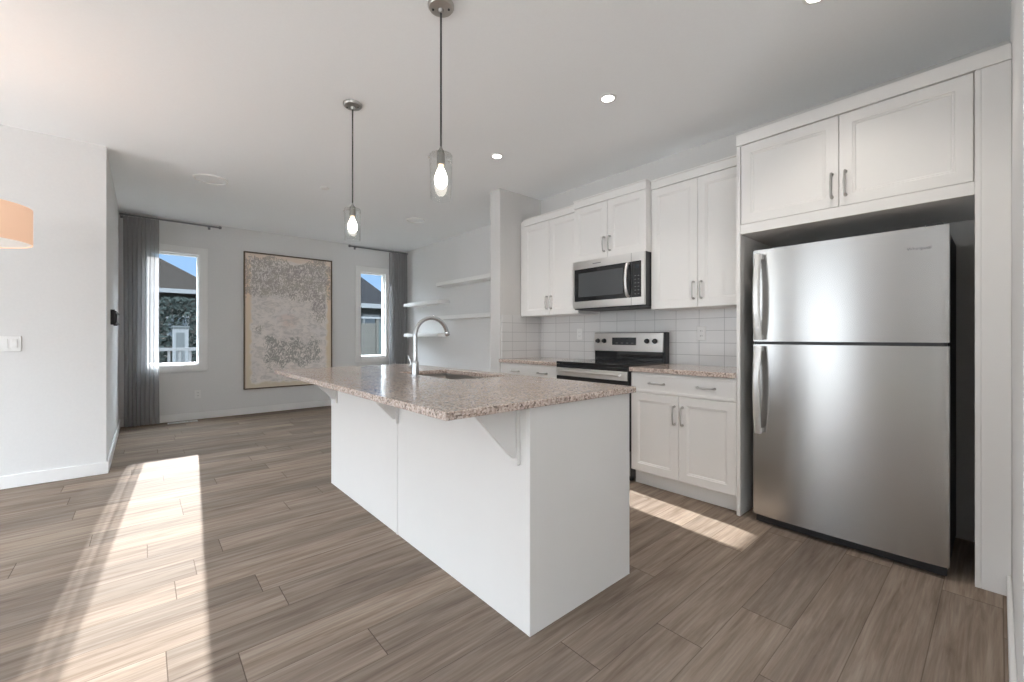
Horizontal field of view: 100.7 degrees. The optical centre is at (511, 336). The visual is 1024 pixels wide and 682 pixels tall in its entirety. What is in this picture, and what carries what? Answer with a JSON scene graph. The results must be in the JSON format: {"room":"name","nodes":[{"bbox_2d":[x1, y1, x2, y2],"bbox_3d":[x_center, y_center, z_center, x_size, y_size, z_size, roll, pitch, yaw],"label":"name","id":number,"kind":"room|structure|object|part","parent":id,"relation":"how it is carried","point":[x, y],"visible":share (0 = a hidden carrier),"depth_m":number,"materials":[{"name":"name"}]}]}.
{"room":"kitchen","nodes":[
{"label":"kitchen","id":0,"kind":"room"},
{"bbox_2d":[0,124,118,475],"bbox_3d":[-5.522,-0.225,3.315,3.515,2.740,2.410,0,0,-41],"label":"wall","id":1,"kind":"structure","parent":0,"point":[59,394],"depth_m":3.37,"materials":[{"name":"paint"}]},
{"bbox_2d":[0,336,21,350],"bbox_3d":[-3.802,0.050,3.207,0.120,0.116,0.010,0,0,-41],"label":"light switch","id":2,"kind":"object","parent":1,"relation":"attached to","point":[7,343],"visible":1,"depth_m":3.21,"materials":[{"name":"white plastic"}]},
{"bbox_2d":[0,461,108,489],"bbox_3d":[-4.664,1.095,2.454,3.380,0.099,0.015,0,0,-41],"label":"baseboard","id":3,"kind":"structure","parent":1,"relation":"attached to","point":[52,475],"depth_m":3.35,"materials":[{"name":"paint"}]},
{"bbox_2d":[106,419,119,469],"bbox_3d":[-4.190,1.095,4.473,0.015,0.099,2.410,0,0,-41],"label":"baseboard","id":4,"kind":"structure","parent":1,"relation":"attached to","point":[111,452],"depth_m":4.20,"materials":[{"name":"paint"}]},
{"bbox_2d":[110,309,119,325],"bbox_3d":[-3.959,-0.189,4.230,0.044,0.143,0.700,0,0,-41],"label":"wall mount bracket","id":5,"kind":"object","parent":1,"relation":"attached to","point":[113,314],"visible":1,"depth_m":4.01,"materials":[{"name":"black plastic"}]},
{"bbox_2d":[119,211,405,426],"bbox_3d":[-3.541,-0.225,6.740,4.300,2.740,0.160,0,0,-41],"label":"wall","id":6,"kind":"structure","parent":0,"point":[221,386],"depth_m":6.18,"materials":[{"name":"paint"}]},
{"bbox_2d":[119,213,221,229],"bbox_3d":[-4.540,-1.545,5.689,1.068,0.060,0.115,0,0,-41],"label":"curtain rod","id":7,"kind":"object","parent":6,"relation":"attached to","point":[120,214],"visible":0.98,"depth_m":5.63,"materials":[{"name":"grey metal"}]},
{"bbox_2d":[123,214,159,426],"bbox_3d":[-4.760,-0.216,5.448,0.353,2.698,0.102,0,0,-41],"label":"curtain","id":8,"kind":"object","parent":7,"relation":"hanging from","point":[140,235],"visible":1,"depth_m":5.43,"materials":[{"name":"grey fabric"}]},
{"bbox_2d":[159,243,207,372],"bbox_3d":[-4.612,-0.383,5.778,0.750,1.723,0.148,0,0,-41],"label":"window","id":9,"kind":"structure","parent":6,"relation":"in","point":[201,254],"depth_m":5.92,"materials":[{"name":"paint"}]},
{"bbox_2d":[195,390,200,397],"bbox_3d":[-4.374,0.795,5.904,0.072,0.116,0.008,0,0,-41],"label":"wall outlet","id":10,"kind":"object","parent":6,"relation":"attached to","point":[197,392],"visible":1,"depth_m":5.90,"materials":[{"name":"white plastic"}]},
{"bbox_2d":[121,400,330,426],"bbox_3d":[-3.481,1.095,6.676,3.944,0.099,0.015,0,0,-41],"label":"baseboard","id":11,"kind":"structure","parent":6,"relation":"attached to","point":[280,407],"depth_m":6.21,"materials":[{"name":"paint"}]},
{"bbox_2d":[243,251,331,389],"bbox_3d":[-3.479,-0.244,6.658,1.255,2.044,0.045,0,0,-41],"label":"framed painting","id":12,"kind":"object","parent":6,"relation":"attached to","point":[287,300],"visible":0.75,"depth_m":6.58,"materials":[{"name":"brown metal"}]},
{"bbox_2d":[355,265,388,361],"bbox_3d":[-2.510,-0.400,7.605,0.660,1.688,0.148,0,0,-41],"label":"window","id":13,"kind":"structure","parent":6,"relation":"in","point":[359,270],"depth_m":7.57,"materials":[{"name":"paint"}]},
{"bbox_3d":[-2.516,-0.400,7.612,0.490,1.510,0.130,0,0,-41],"label":"frame","id":14,"kind":"part","parent":13,"relation":"part of","materials":[{"name":"paint"}]},
{"bbox_2d":[348,245,407,254],"bbox_3d":[-2.381,-1.545,7.567,1.095,0.060,0.115,0,0,-41],"label":"curtain rod","id":15,"kind":"object","parent":6,"relation":"attached to","point":[355,247],"visible":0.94,"depth_m":7.46,"materials":[{"name":"grey metal"}]},
{"bbox_2d":[389,251,406,364],"bbox_3d":[-2.082,-0.216,7.776,0.337,2.698,0.099,0,0,-41],"label":"curtain","id":16,"kind":"object","parent":15,"relation":"hanging from","point":[397,262],"visible":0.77,"depth_m":7.75,"materials":[{"name":"grey fabric"}]},
{"bbox_2d":[406,225,489,371],"bbox_3d":[-0.748,-0.225,6.644,0.140,2.740,3.650,0,0,-41],"label":"wall","id":17,"kind":"structure","parent":0,"point":[467,346],"depth_m":6.77,"materials":[{"name":"paint"}]},
{"bbox_2d":[404,300,448,307],"bbox_3d":[-1.469,-0.562,7.196,0.224,0.055,1.150,0,0,-41],"label":"floating shelf","id":18,"kind":"object","parent":17,"relation":"attached to","point":[432,302],"visible":1,"depth_m":6.98,"materials":[{"name":"paint"}]},
{"bbox_2d":[404,333,448,336],"bbox_3d":[-1.469,-0.033,7.196,0.224,0.055,1.150,0,0,-41],"label":"floating shelf","id":19,"kind":"object","parent":17,"relation":"attached to","point":[419,334],"visible":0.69,"depth_m":6.90,"materials":[{"name":"paint"}]},
{"bbox_2d":[436,273,489,287],"bbox_3d":[-0.541,-0.828,6.128,0.224,0.055,1.760,0,0,-41],"label":"floating shelf","id":20,"kind":"object","parent":17,"relation":"attached to","point":[485,277],"visible":0.56,"depth_m":6.22,"materials":[{"name":"paint"}]},
{"bbox_2d":[436,312,489,319],"bbox_3d":[-0.541,-0.302,6.128,0.224,0.055,1.760,0,0,-41],"label":"floating shelf","id":21,"kind":"object","parent":17,"relation":"attached to","point":[475,315],"visible":0.44,"depth_m":6.14,"materials":[{"name":"paint"}]},
{"bbox_2d":[0,406,1008,681],"bbox_3d":[-1.220,1.205,1.556,7.800,0.120,11.150,0,0,-41],"label":"floor","id":22,"kind":"structure","parent":0,"point":[226,548],"depth_m":1.88,"materials":[{"name":"brown wood"}]},
{"bbox_2d":[167,420,197,423],"bbox_3d":[-4.422,1.142,5.696,0.320,0.004,0.100,0,0,-41],"label":"floor vent","id":23,"kind":"object","parent":22,"relation":"in","point":[190,420],"visible":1,"depth_m":5.67,"materials":[{"name":"metal"}]},
{"bbox_2d":[319,374,628,636],"bbox_3d":[-0.505,0.706,2.618,0.877,0.878,2.265,0,0,-41],"label":"kitchen island","id":24,"kind":"object","parent":22,"relation":"on","point":[526,509],"visible":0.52,"depth_m":1.88,"materials":[{"name":"paint"}]},
{"bbox_3d":[-1.161,0.707,3.536,0.663,0.877,0.019,0,0,-41],"label":"panel","id":25,"kind":"part","parent":24,"relation":"part of","materials":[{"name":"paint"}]},
{"bbox_3d":[-1.028,0.707,2.894,0.020,0.877,1.124,0,0,-41],"label":"panel","id":26,"kind":"part","parent":24,"relation":"part of","materials":[{"name":"paint"}]},
{"bbox_2d":[274,364,635,420],"bbox_3d":[-0.569,0.253,2.573,1.073,0.028,2.330,0,0,-41],"label":"island countertop","id":27,"kind":"structure","parent":24,"relation":"on","point":[393,385],"depth_m":1.97,"materials":[{"name":"stone"}]},
{"bbox_2d":[408,316,449,376],"bbox_3d":[-0.512,0.054,2.631,0.269,0.369,0.094,0,0,-41],"label":"gooseneck faucet","id":28,"kind":"object","parent":27,"relation":"on","point":[414,365],"visible":1,"depth_m":2.54,"materials":[{"name":"grey metal"}]},
{"bbox_3d":[-0.611,0.155,2.575,0.033,0.086,0.049,0,0,-41],"label":"handle","id":29,"kind":"part","parent":28,"relation":"part of","materials":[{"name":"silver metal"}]},
{"bbox_3d":[-0.497,0.009,2.618,0.246,0.279,0.025,0,0,-41],"label":"spout","id":30,"kind":"part","parent":28,"relation":"part of","materials":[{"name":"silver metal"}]},
{"bbox_2d":[424,373,482,379],"bbox_3d":[-0.396,0.357,2.746,0.399,0.178,0.719,0,0,-41],"label":"sink","id":31,"kind":"object","parent":27,"relation":"in","point":[442,375],"visible":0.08,"depth_m":3.04,"materials":[{"name":"silver metal"}]},
{"bbox_3d":[-0.297,0.707,2.053,0.020,0.877,1.100,0,0,-41],"label":"panel","id":32,"kind":"part","parent":24,"relation":"part of","materials":[{"name":"paint"}]},
{"bbox_3d":[0.312,0.707,1.841,0.663,0.877,0.019,0,0,-41],"label":"panel","id":33,"kind":"part","parent":24,"relation":"part of","materials":[{"name":"paint"}]},
{"bbox_2d":[501,362,556,378],"bbox_3d":[0.368,0.706,4.401,0.649,0.878,0.839,0,0,-41],"label":"base cabinet","id":34,"kind":"object","parent":22,"relation":"on","point":[546,371],"visible":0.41,"depth_m":4.20,"materials":[{"name":"paint"}]},
{"bbox_2d":[499,357,583,365],"bbox_3d":[0.373,0.250,4.404,0.638,0.034,0.841,0,0,-41],"label":"countertop","id":35,"kind":"structure","parent":34,"relation":"on","point":[548,361],"depth_m":4.32,"materials":[{"name":"stone"}]},
{"bbox_2d":[556,332,668,480],"bbox_3d":[0.870,0.551,3.773,0.692,1.188,0.760,0,0,-41],"label":"electric range","id":36,"kind":"object","parent":22,"relation":"on","point":[615,353],"visible":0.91,"depth_m":3.73,"materials":[{"name":"grey metal"}]},
{"bbox_3d":[0.629,0.300,3.563,0.051,0.023,0.659,0,0,-41],"label":"handle","id":37,"kind":"part","parent":36,"relation":"part of","materials":[{"name":"silver metal"}]},
{"bbox_3d":[0.668,0.565,3.597,0.039,0.640,0.755,0,0,-41],"label":"oven door","id":38,"kind":"part","parent":36,"relation":"part of","materials":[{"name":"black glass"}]},
{"bbox_2d":[556,359,664,367],"bbox_3d":[0.863,0.229,3.767,0.555,0.021,0.760,0,0,-41],"label":"cooktop","id":39,"kind":"object","parent":36,"relation":"in","point":[586,363],"depth_m":3.65,"materials":[{"name":"black glass"}]},
{"bbox_3d":[1.070,0.176,3.953,0.006,0.078,0.729,0,0,-41],"label":"panel","id":40,"kind":"part","parent":36,"relation":"part of","materials":[{"name":"black glass"}]},
{"bbox_3d":[1.066,0.048,3.948,0.019,0.170,0.743,0,0,-41],"label":"control panel","id":41,"kind":"part","parent":36,"relation":"part of","materials":[{"name":"silver metal"}]},
{"bbox_2d":[631,371,736,510],"bbox_3d":[1.403,0.706,3.210,0.649,0.878,0.781,0,0,-41],"label":"base cabinet","id":42,"kind":"object","parent":22,"relation":"on","point":[684,427],"visible":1,"depth_m":2.98,"materials":[{"name":"paint"}]},
{"bbox_3d":[1.067,0.727,3.177,0.019,0.601,0.387,0,0,-41],"label":"door","id":43,"kind":"part","parent":42,"relation":"part of","materials":[{"name":"paint"}]},
{"bbox_3d":[1.062,0.348,3.142,0.039,0.018,0.134,0,0,-41],"label":"handle","id":44,"kind":"part","parent":42,"relation":"part of","materials":[{"name":"silver metal"}]},
{"bbox_3d":[1.153,0.562,3.033,0.039,0.143,0.018,0,0,-41],"label":"handle","id":45,"kind":"part","parent":42,"relation":"part of","materials":[{"name":"silver metal"}]},
{"bbox_3d":[1.193,0.562,2.988,0.039,0.143,0.018,0,0,-41],"label":"handle","id":46,"kind":"part","parent":42,"relation":"part of","materials":[{"name":"silver metal"}]},
{"bbox_2d":[629,364,736,378],"bbox_3d":[1.407,0.250,3.215,0.638,0.034,0.783,0,0,-41],"label":"countertop","id":47,"kind":"structure","parent":42,"relation":"on","point":[678,369],"depth_m":3.08,"materials":[{"name":"stone"}]},
{"bbox_3d":[1.195,0.349,3.030,0.019,0.144,0.778,0,0,-41],"label":"drawer","id":48,"kind":"part","parent":42,"relation":"part of","materials":[{"name":"paint"}]},
{"bbox_3d":[1.303,0.348,2.865,0.039,0.018,0.134,0,0,-41],"label":"handle","id":49,"kind":"part","parent":42,"relation":"part of","materials":[{"name":"silver metal"}]},
{"bbox_3d":[1.323,0.727,2.882,0.019,0.601,0.387,0,0,-41],"label":"door","id":50,"kind":"part","parent":42,"relation":"part of","materials":[{"name":"paint"}]},
{"bbox_2d":[752,222,955,575],"bbox_3d":[1.973,0.300,2.483,0.684,1.690,0.849,0,0,-41],"label":"refrigerator","id":51,"kind":"object","parent":22,"relation":"on","point":[854,373],"visible":1,"depth_m":2.23,"materials":[{"name":"grey metal"}]},
{"bbox_3d":[1.492,0.320,2.575,0.079,0.530,0.042,0,0,-41],"label":"handle","id":52,"kind":"part","parent":51,"relation":"part of","materials":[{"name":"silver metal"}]},
{"bbox_3d":[1.492,-0.244,2.575,0.079,0.522,0.042,0,0,-41],"label":"handle","id":53,"kind":"part","parent":51,"relation":"part of","materials":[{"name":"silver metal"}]},
{"bbox_3d":[1.793,0.568,2.326,0.068,1.045,0.849,0,0,-41],"label":"door","id":54,"kind":"part","parent":51,"relation":"part of","materials":[{"name":"silver metal"}]},
{"bbox_3d":[1.793,-0.253,2.326,0.068,0.560,0.849,0,0,-41],"label":"freezer door","id":55,"kind":"part","parent":51,"relation":"part of","materials":[{"name":"silver metal"}]},
{"bbox_2d":[736,43,1011,595],"bbox_3d":[2.039,-0.073,2.486,0.659,2.436,1.144,0,0,-41],"label":"tall cabinet","id":56,"kind":"object","parent":22,"relation":"on","point":[932,146],"visible":0.94,"depth_m":2.11,"materials":[{"name":"paint"}]},
{"bbox_3d":[1.685,-0.037,2.921,0.622,2.365,0.022,0,0,-41],"label":"panel","id":57,"kind":"part","parent":56,"relation":"part of","materials":[{"name":"paint"}]},
{"bbox_3d":[1.635,-0.967,2.524,0.019,0.500,0.502,0,0,-41],"label":"door","id":58,"kind":"part","parent":56,"relation":"part of","materials":[{"name":"paint"}]},
{"bbox_3d":[1.758,-0.837,2.337,0.039,0.145,0.018,0,0,-41],"label":"handle","id":59,"kind":"part","parent":56,"relation":"part of","materials":[{"name":"silver metal"}]},
{"bbox_3d":[1.798,-0.837,2.292,0.039,0.145,0.018,0,0,-41],"label":"handle","id":60,"kind":"part","parent":56,"relation":"part of","materials":[{"name":"silver metal"}]},
{"bbox_3d":[1.799,-0.685,2.334,0.019,0.060,1.012,0,0,-41],"label":"rail","id":61,"kind":"part","parent":56,"relation":"part of","materials":[{"name":"paint"}]},
{"bbox_3d":[2.050,-1.256,2.495,0.629,0.070,1.144,0,0,-41],"label":"crown","id":62,"kind":"part","parent":56,"relation":"part of","materials":[{"name":"paint"}]},
{"bbox_3d":[1.965,-0.967,2.144,0.019,0.500,0.499,0,0,-41],"label":"door","id":63,"kind":"part","parent":56,"relation":"part of","materials":[{"name":"paint"}]},
{"bbox_3d":[2.363,-0.037,2.141,0.622,2.365,0.019,0,0,-41],"label":"panel","id":64,"kind":"part","parent":56,"relation":"part of","materials":[{"name":"paint"}]},
{"bbox_2d":[0,0,1010,251],"bbox_3d":[-1.220,-1.655,1.556,7.800,0.120,11.150,0,0,-41],"label":"ceiling","id":65,"kind":"structure","parent":0,"point":[249,94],"depth_m":2.68,"materials":[{"name":"paint"}]},
{"bbox_2d":[0,199,32,248],"bbox_3d":[-2.861,-1.052,2.200,0.500,1.085,0.500,0,0,-41],"label":"drum pendant","id":66,"kind":"object","parent":65,"relation":"hanging from","point":[16,220],"visible":1,"depth_m":2.25,"materials":[{"name":"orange fabric"}]},
{"bbox_2d":[0,237,31,247],"bbox_3d":[-2.861,-0.517,2.200,0.490,0.004,0.490,0,0,-41],"label":"diffuser","id":67,"kind":"object","parent":66,"relation":"attached to","point":[5,242],"depth_m":2.31,"materials":[{"name":"white"}]},
{"bbox_2d":[193,173,227,184],"bbox_3d":[-3.038,-1.587,4.276,0.290,0.016,0.290,0,0,-41],"label":"ceiling speaker","id":68,"kind":"object","parent":65,"relation":"attached to","point":[201,177],"visible":1,"depth_m":4.28,"materials":[{"name":"paint"}]},
{"bbox_2d":[195,175,225,183],"bbox_3d":[-3.038,-1.591,4.276,0.261,0.007,0.261,0,0,-41],"label":"grille","id":69,"kind":"object","parent":68,"relation":"attached to","point":[208,179],"depth_m":4.28,"materials":[{"name":"paint"}]},
{"bbox_2d":[343,99,361,234],"bbox_3d":[-1.091,-1.127,2.901,0.124,0.934,0.124,0,0,-41],"label":"pendant light","id":70,"kind":"object","parent":65,"relation":"hanging from","point":[350,104],"visible":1,"depth_m":2.89,"materials":[{"name":"silver metal"}]},
{"bbox_2d":[349,203,355,216],"bbox_3d":[-1.091,-0.870,2.901,0.040,0.086,0.040,0,0,-41],"label":"socket","id":71,"kind":"object","parent":70,"relation":"attached to","point":[352,213],"depth_m":2.89,"materials":[{"name":"grey metal"}]},
{"bbox_3d":[-1.091,-1.232,2.901,0.009,0.655,0.010,0,0,4],"label":"cord","id":72,"kind":"part","parent":70,"relation":"part of","materials":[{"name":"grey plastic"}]},
{"bbox_3d":[-1.091,-0.761,2.901,0.062,0.096,0.062,0,0,-41],"label":"bulb","id":73,"kind":"part","parent":70,"relation":"part of","materials":[{"name":"white glass"}]},
{"bbox_2d":[406,217,424,222],"bbox_3d":[-1.311,-1.587,5.777,0.250,0.016,0.250,0,0,-41],"label":"ceiling speaker","id":74,"kind":"object","parent":65,"relation":"attached to","point":[412,219],"visible":1,"depth_m":5.78,"materials":[{"name":"paint"}]},
{"bbox_2d":[408,219,423,222],"bbox_3d":[-1.311,-1.591,5.777,0.221,0.007,0.221,0,0,-41],"label":"grille","id":75,"kind":"object","parent":74,"relation":"attached to","point":[409,220],"depth_m":5.78,"materials":[{"name":"paint"}]},
{"bbox_2d":[428,0,453,197],"bbox_3d":[-0.341,-1.127,2.035,0.124,0.934,0.124,0,0,-41],"label":"pendant light","id":76,"kind":"object","parent":65,"relation":"hanging from","point":[439,8],"visible":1,"depth_m":2.03,"materials":[{"name":"white glass"}]},
{"bbox_3d":[-0.341,-0.761,2.035,0.062,0.096,0.062,0,0,-41],"label":"bulb","id":77,"kind":"part","parent":76,"relation":"part of","materials":[{"name":"white glass"}]},
{"bbox_2d":[437,146,444,165],"bbox_3d":[-0.341,-0.870,2.035,0.040,0.086,0.040,0,0,-41],"label":"socket","id":78,"kind":"object","parent":76,"relation":"attached to","point":[440,153],"depth_m":2.02,"materials":[{"name":"grey metal"}]},
{"bbox_3d":[-0.341,-1.232,2.035,0.009,0.655,0.010,0,0,4],"label":"cord","id":79,"kind":"part","parent":76,"relation":"part of","materials":[{"name":"grey plastic"}]},
{"bbox_2d":[491,153,502,158],"bbox_3d":[-0.132,-1.592,3.734,0.112,0.006,0.112,0,0,-41],"label":"recessed light","id":80,"kind":"object","parent":65,"relation":"in","point":[495,155],"visible":1,"depth_m":3.73,"materials":[{"name":"paint"}]},
{"bbox_2d":[599,93,616,102],"bbox_3d":[0.641,-1.592,2.829,0.112,0.006,0.112,0,0,-41],"label":"recessed light","id":81,"kind":"object","parent":65,"relation":"in","point":[609,97],"visible":1,"depth_m":2.83,"materials":[{"name":"paint"}]},
{"bbox_2d":[802,0,822,4],"bbox_3d":[1.421,-1.592,1.978,0.112,0.006,0.112,0,0,-41],"label":"recessed light","id":82,"kind":"object","parent":65,"relation":"in","point":[805,2],"visible":1,"depth_m":2.01,"materials":[{"name":"paint"}]},
{"bbox_2d":[490,188,540,372],"bbox_3d":[0.192,-0.225,4.931,1.000,2.740,0.170,0,0,-41],"label":"wall","id":83,"kind":"structure","parent":0,"point":[508,209],"depth_m":4.63,"materials":[{"name":"paint"}]},
{"bbox_2d":[501,315,540,358],"bbox_3d":[0.112,-0.003,4.741,0.590,0.475,0.010,0,0,-41],"label":"backsplash","id":84,"kind":"structure","parent":83,"relation":"attached to","point":[520,336],"depth_m":4.72,"materials":[{"name":"tile"}]},
{"bbox_2d":[541,39,1009,541],"bbox_3d":[1.595,-0.225,3.606,0.140,2.740,3.670,0,0,-41],"label":"wall","id":85,"kind":"structure","parent":0,"point":[962,233],"depth_m":2.41,"materials":[{"name":"paint"}]},
{"bbox_2d":[521,204,599,316],"bbox_3d":[0.480,-0.758,4.502,0.370,1.063,0.832,0,0,-41],"label":"upper cabinet","id":86,"kind":"object","parent":85,"relation":"attached to","point":[547,239],"visible":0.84,"depth_m":4.39,"materials":[{"name":"paint"}]},
{"bbox_3d":[0.265,-0.720,4.542,0.019,0.982,0.388,0,0,-41],"label":"door","id":87,"kind":"part","parent":86,"relation":"part of","materials":[{"name":"paint"}]},
{"bbox_3d":[0.506,-1.252,4.493,0.343,0.075,0.783,0,0,-41],"label":"crown","id":88,"kind":"part","parent":86,"relation":"part of","materials":[{"name":"paint"}]},
{"bbox_3d":[0.521,-0.720,4.247,0.019,0.982,0.388,0,0,-41],"label":"door","id":89,"kind":"part","parent":86,"relation":"part of","materials":[{"name":"paint"}]},
{"bbox_2d":[577,329,581,339],"bbox_3d":[0.716,-0.030,4.489,0.008,0.116,0.072,0,0,-41],"label":"wall outlet","id":90,"kind":"object","parent":85,"relation":"attached to","point":[579,331],"visible":1,"depth_m":4.49,"materials":[{"name":"white plastic"}]},
{"bbox_2d":[573,179,651,262],"bbox_3d":[0.980,-0.998,3.873,0.440,0.585,0.770,0,0,-41],"label":"upper cabinet","id":91,"kind":"object","parent":85,"relation":"attached to","point":[617,221],"visible":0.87,"depth_m":3.71,"materials":[{"name":"paint"}]},
{"bbox_3d":[0.725,-0.959,3.906,0.019,0.504,0.382,0,0,-41],"label":"door","id":92,"kind":"part","parent":91,"relation":"part of","materials":[{"name":"paint"}]},
{"bbox_3d":[0.849,-0.828,3.719,0.039,0.143,0.018,0,0,-41],"label":"handle","id":93,"kind":"part","parent":91,"relation":"part of","materials":[{"name":"silver metal"}]},
{"bbox_2d":[573,251,650,311],"bbox_3d":[0.960,-0.478,3.851,0.476,0.454,0.759,0,0,-41],"label":"microwave oven","id":94,"kind":"object","parent":91,"relation":"attached to","point":[618,282],"visible":0.94,"depth_m":3.69,"materials":[{"name":"silver metal"}]},
{"bbox_3d":[0.805,-0.480,3.779,0.026,0.299,0.618,0,0,-41],"label":"door glass","id":95,"kind":"part","parent":94,"relation":"part of","materials":[{"name":"black glass"}]},
{"bbox_3d":[0.957,-0.480,3.541,0.064,0.303,0.026,0,0,-41],"label":"handle","id":96,"kind":"part","parent":94,"relation":"part of","materials":[{"name":"silver metal"}]},
{"bbox_3d":[0.991,-1.252,3.882,0.413,0.075,0.770,0,0,-41],"label":"crown","id":97,"kind":"part","parent":91,"relation":"part of","materials":[{"name":"paint"}]},
{"bbox_3d":[0.977,-0.959,3.615,0.019,0.504,0.382,0,0,-41],"label":"door","id":98,"kind":"part","parent":91,"relation":"part of","materials":[{"name":"paint"}]},
{"bbox_2d":[541,308,736,366],"bbox_3d":[1.124,-0.003,4.034,0.010,0.475,2.405,0,0,-41],"label":"backsplash","id":99,"kind":"structure","parent":85,"relation":"attached to","point":[558,334],"depth_m":3.74,"materials":[{"name":"tile"}]},
{"bbox_2d":[650,154,736,310],"bbox_3d":[1.517,-0.758,3.309,0.370,1.063,0.781,0,0,-41],"label":"upper cabinet","id":100,"kind":"object","parent":85,"relation":"attached to","point":[694,210],"visible":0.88,"depth_m":3.22,"materials":[{"name":"paint"}]},
{"bbox_3d":[1.286,-0.720,3.367,0.019,0.982,0.387,0,0,-41],"label":"door","id":101,"kind":"part","parent":100,"relation":"part of","materials":[{"name":"paint"}]},
{"bbox_3d":[1.372,-0.357,3.223,0.039,0.143,0.018,0,0,-41],"label":"handle","id":102,"kind":"part","parent":100,"relation":"part of","materials":[{"name":"silver metal"}]},
{"bbox_3d":[1.527,-1.252,3.318,0.343,0.075,0.781,0,0,-41],"label":"crown","id":103,"kind":"part","parent":100,"relation":"part of","materials":[{"name":"paint"}]},
{"bbox_3d":[1.411,-0.357,3.178,0.039,0.143,0.018,0,0,-41],"label":"handle","id":104,"kind":"part","parent":100,"relation":"part of","materials":[{"name":"silver metal"}]},
{"bbox_3d":[1.542,-0.720,3.072,0.019,0.982,0.387,0,0,-41],"label":"door","id":105,"kind":"part","parent":100,"relation":"part of","materials":[{"name":"paint"}]},
{"bbox_2d":[697,326,705,339],"bbox_3d":[1.568,-0.030,3.509,0.008,0.116,0.072,0,0,-41],"label":"wall outlet","id":106,"kind":"object","parent":85,"relation":"attached to","point":[701,330],"visible":1,"depth_m":3.51,"materials":[{"name":"white plastic"}]},
{"bbox_2d":[1010,0,1023,681],"bbox_3d":[1.952,-0.225,1.565,2.000,2.740,0.130,0,0,-41],"label":"wall","id":107,"kind":"structure","parent":0,"point":[1017,6],"depth_m":1.21,"materials":[{"name":"paint"}]},
{"bbox_2d":[1007,576,1016,681],"bbox_3d":[1.663,1.095,1.409,1.360,0.099,0.015,0,0,-41],"label":"baseboard","id":108,"kind":"structure","parent":107,"relation":"attached to","point":[1010,609],"depth_m":1.49,"materials":[{"name":"paint"}]},
{"label":"outside","id":109,"kind":"structure","parent":0,"visible":0},
{"bbox_3d":[-4.141,1.245,7.431,8.500,0.100,1.650,0,0,-41],"label":"deck","id":110,"kind":"object","parent":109,"visible":0},
{"bbox_2d":[159,347,196,362],"bbox_3d":[-6.119,0.660,6.612,4.340,1.070,0.090,0,0,-41],"label":"deck railing","id":111,"kind":"object","parent":110,"relation":"on","point":[168,350],"visible":0.03,"depth_m":7.08,"materials":[{"name":"grey wood"}]},
{"bbox_3d":[-6.134,0.205,6.599,4.200,0.050,0.070,0,0,-41],"label":"rail","id":112,"kind":"part","parent":111,"relation":"part of","materials":[{"name":"grey wood"}]},
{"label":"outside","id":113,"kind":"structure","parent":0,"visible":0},
{"bbox_3d":[-14.595,1.895,32.032,70.000,0.300,52.500,0,0,-41],"label":"ground","id":114,"kind":"structure","parent":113,"visible":0},
{"bbox_2d":[159,258,196,362],"bbox_3d":[-25.283,-2.555,20.396,17.680,8.600,13.040,0,0,-41],"label":"house","id":115,"kind":"structure","parent":114,"relation":"on","point":[173,280],"depth_m":20.56,"materials":[{"name":"grey"}]},
{"bbox_3d":[-16.070,-0.505,20.391,0.700,0.900,0.014,0,0,-41],"label":"pane","id":116,"kind":"part","parent":115,"relation":"part of","materials":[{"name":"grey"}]},
{"bbox_2d":[159,295,196,362],"bbox_3d":[-13.644,0.035,17.212,4.723,3.428,3.240,0,0,-41],"label":"bush","id":117,"kind":"object","parent":114,"relation":"on","point":[176,305],"visible":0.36,"depth_m":17.10,"materials":[{"name":"green plant"}]},
{"bbox_2d":[171,326,189,362],"bbox_3d":[-11.813,0.675,15.105,0.490,2.140,0.580,0,0,-41],"label":"garden shed","id":118,"kind":"object","parent":114,"relation":"on","point":[180,334],"visible":0.67,"depth_m":14.93,"materials":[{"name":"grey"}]},
{"bbox_3d":[-11.655,0.745,14.901,0.240,1.800,0.014,0,0,-41],"label":"door","id":119,"kind":"part","parent":118,"relation":"part of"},
{"bbox_2d":[361,277,381,323],"bbox_3d":[-9.518,-1.155,21.115,5.220,5.800,7.440,0,0,-41],"label":"house","id":120,"kind":"structure","parent":114,"relation":"on","point":[371,297],"depth_m":19.45,"materials":[{"name":"grey"}]},
{"bbox_3d":[-6.458,-0.005,19.471,0.600,1.900,0.014,0,0,-41],"label":"pane","id":121,"kind":"part","parent":120,"relation":"part of","materials":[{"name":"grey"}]},
{"bbox_2d":[361,316,381,354],"bbox_3d":[-3.325,0.575,13.275,7.200,2.340,0.120,0,0,-41],"label":"fence","id":122,"kind":"object","parent":114,"relation":"on","point":[371,333],"visible":0.06,"depth_m":12.53,"materials":[{"name":"grey"}]},
{"bbox_3d":[-4.374,0.645,12.363,0.820,2.100,0.040,0,0,-41],"label":"panel","id":123,"kind":"part","parent":122,"relation":"part of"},
{"bbox_3d":[-3.325,-0.568,13.275,7.200,0.055,0.120,0,0,-41],"label":"rail","id":124,"kind":"part","parent":122,"relation":"part of","materials":[{"name":"grey"}]},
{"bbox_3d":[-4.034,0.605,12.658,0.070,2.280,0.100,0,0,-41],"label":"post","id":125,"kind":"part","parent":122,"relation":"part of","materials":[{"name":"grey wood"}]},
{"bbox_3d":[-3.695,0.645,12.954,0.820,2.100,0.040,0,0,-41],"label":"panel","id":126,"kind":"part","parent":122,"relation":"part of","materials":[{"name":"grey wood"}]}
]}

